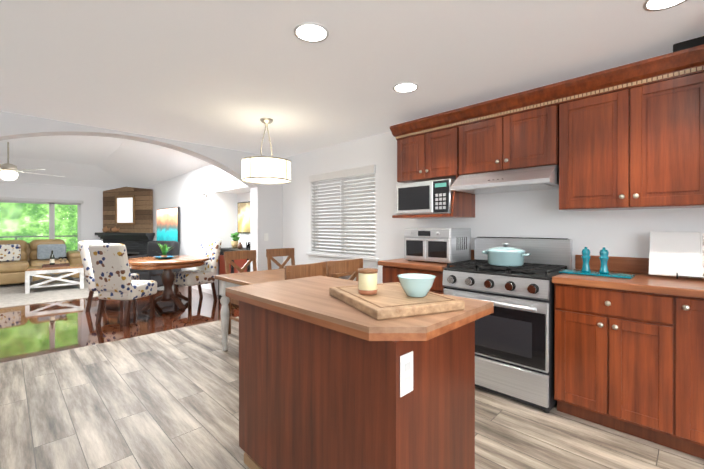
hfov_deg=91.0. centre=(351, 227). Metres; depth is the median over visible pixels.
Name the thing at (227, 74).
ceiling
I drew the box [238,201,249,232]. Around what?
framed picture
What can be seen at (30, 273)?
coffee table
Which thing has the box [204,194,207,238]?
window
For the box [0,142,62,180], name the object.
ceiling fan light
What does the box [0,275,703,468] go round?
floor
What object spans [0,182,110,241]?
wall
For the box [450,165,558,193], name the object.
range hood
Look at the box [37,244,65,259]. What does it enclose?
pillow
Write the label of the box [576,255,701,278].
backsplash
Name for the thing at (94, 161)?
ceiling
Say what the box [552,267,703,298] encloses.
countertop
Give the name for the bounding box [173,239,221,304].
dining chair
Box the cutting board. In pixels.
[329,282,464,319]
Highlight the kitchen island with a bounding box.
[225,276,493,468]
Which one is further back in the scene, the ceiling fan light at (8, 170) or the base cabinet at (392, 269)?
the ceiling fan light at (8, 170)
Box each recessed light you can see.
[294,22,328,42]
[393,82,417,92]
[643,0,686,10]
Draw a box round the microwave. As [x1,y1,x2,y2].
[396,178,454,214]
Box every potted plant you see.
[154,242,174,258]
[230,232,249,249]
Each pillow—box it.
[0,244,20,261]
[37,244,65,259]
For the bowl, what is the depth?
1.38 m
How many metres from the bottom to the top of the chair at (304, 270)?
0.958 m
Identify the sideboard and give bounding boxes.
[218,247,249,296]
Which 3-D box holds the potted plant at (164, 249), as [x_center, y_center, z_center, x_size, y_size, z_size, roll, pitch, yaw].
[-2.959,0.346,5.389,0.321,0.267,0.375,0,0,45]
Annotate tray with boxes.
[42,250,69,267]
[559,247,634,278]
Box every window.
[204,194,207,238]
[306,175,378,266]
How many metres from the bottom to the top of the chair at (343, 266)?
0.958 m
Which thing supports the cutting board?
on the kitchen island
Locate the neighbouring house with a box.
[347,174,374,253]
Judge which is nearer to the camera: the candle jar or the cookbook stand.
the candle jar
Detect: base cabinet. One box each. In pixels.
[378,250,473,293]
[554,283,671,446]
[668,295,703,458]
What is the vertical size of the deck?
1.090 m
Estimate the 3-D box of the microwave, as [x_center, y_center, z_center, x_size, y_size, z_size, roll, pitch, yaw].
[0.774,-0.282,3.366,0.595,0.308,0.384,0,0,45]
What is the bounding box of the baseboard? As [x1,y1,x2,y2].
[187,285,212,294]
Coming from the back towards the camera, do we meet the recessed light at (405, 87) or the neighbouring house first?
the neighbouring house
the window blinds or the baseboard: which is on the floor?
the baseboard
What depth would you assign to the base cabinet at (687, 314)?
1.84 m
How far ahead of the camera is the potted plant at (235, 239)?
6.19 m
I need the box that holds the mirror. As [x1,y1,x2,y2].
[115,195,134,224]
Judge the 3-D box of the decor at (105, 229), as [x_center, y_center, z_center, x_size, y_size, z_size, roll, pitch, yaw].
[-6.440,0.034,9.069,0.280,0.170,0.040,0,0,18]
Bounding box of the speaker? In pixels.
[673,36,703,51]
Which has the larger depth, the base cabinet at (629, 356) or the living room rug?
the living room rug
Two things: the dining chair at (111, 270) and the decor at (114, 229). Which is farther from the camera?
the decor at (114, 229)
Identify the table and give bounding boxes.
[25,264,83,293]
[128,255,209,310]
[215,268,355,350]
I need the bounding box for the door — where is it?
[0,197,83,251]
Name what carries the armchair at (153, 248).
on the living room rug
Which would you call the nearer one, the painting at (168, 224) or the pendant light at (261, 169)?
the pendant light at (261, 169)
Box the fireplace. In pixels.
[95,187,154,255]
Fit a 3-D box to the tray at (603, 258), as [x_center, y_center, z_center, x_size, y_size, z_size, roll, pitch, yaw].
[1.649,0.221,2.344,0.400,0.188,0.170,0,0,45]
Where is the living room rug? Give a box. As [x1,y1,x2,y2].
[0,278,97,307]
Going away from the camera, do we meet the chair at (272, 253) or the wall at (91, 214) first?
the chair at (272, 253)
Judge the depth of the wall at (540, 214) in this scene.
3.24 m
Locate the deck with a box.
[0,235,77,250]
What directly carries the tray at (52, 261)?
on the coffee table at (30, 273)
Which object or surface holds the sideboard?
on the floor
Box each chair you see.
[78,240,138,311]
[88,243,156,325]
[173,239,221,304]
[224,250,256,333]
[266,248,294,269]
[285,262,325,279]
[326,258,362,280]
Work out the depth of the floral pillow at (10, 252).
7.35 m
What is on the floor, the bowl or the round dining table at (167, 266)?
the round dining table at (167, 266)
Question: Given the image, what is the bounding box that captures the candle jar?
[358,268,377,294]
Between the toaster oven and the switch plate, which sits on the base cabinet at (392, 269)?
the toaster oven
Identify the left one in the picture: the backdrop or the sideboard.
the backdrop
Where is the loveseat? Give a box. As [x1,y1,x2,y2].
[0,239,84,284]
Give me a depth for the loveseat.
7.58 m
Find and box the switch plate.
[264,233,267,240]
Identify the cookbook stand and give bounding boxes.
[648,232,703,278]
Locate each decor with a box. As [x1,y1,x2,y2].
[102,226,109,232]
[112,226,119,232]
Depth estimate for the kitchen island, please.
1.34 m
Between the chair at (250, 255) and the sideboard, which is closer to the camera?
the chair at (250, 255)
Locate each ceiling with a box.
[0,0,703,157]
[0,135,209,188]
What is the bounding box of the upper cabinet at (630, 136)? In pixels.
[390,44,703,215]
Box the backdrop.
[0,202,77,251]
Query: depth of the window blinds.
4.55 m
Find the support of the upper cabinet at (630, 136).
attached to the wall at (540, 214)
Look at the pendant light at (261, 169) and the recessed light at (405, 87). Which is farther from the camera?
the pendant light at (261, 169)
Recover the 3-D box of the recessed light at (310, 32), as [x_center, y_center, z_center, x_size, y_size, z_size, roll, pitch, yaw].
[-0.231,-1.108,1.968,0.198,0.004,0.198,0,0,36]
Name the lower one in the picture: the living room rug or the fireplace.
the living room rug
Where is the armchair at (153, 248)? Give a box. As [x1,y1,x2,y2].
[128,241,181,286]
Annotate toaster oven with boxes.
[404,228,470,262]
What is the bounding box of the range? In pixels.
[443,237,572,412]
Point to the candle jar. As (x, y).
(367, 281)
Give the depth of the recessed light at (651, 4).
1.71 m
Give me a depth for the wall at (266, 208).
4.88 m
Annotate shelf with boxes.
[392,216,474,218]
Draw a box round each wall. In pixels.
[0,111,282,271]
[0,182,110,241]
[144,164,249,294]
[283,132,703,283]
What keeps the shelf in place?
attached to the wall at (540, 214)
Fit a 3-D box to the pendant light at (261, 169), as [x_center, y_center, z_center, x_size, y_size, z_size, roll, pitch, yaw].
[-0.878,-0.797,3.558,0.498,0.635,0.498,0,0,45]
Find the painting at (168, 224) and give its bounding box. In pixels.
[157,207,179,244]
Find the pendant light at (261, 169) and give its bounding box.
[241,118,290,183]
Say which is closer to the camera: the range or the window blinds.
the range
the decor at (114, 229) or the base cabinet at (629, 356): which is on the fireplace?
the decor at (114, 229)
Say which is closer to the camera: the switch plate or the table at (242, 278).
the table at (242, 278)
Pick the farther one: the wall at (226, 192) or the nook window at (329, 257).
the wall at (226, 192)
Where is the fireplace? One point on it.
(137, 237)
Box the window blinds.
[309,165,375,257]
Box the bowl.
[397,273,435,296]
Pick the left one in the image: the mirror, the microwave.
the mirror
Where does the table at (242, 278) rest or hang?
on the floor

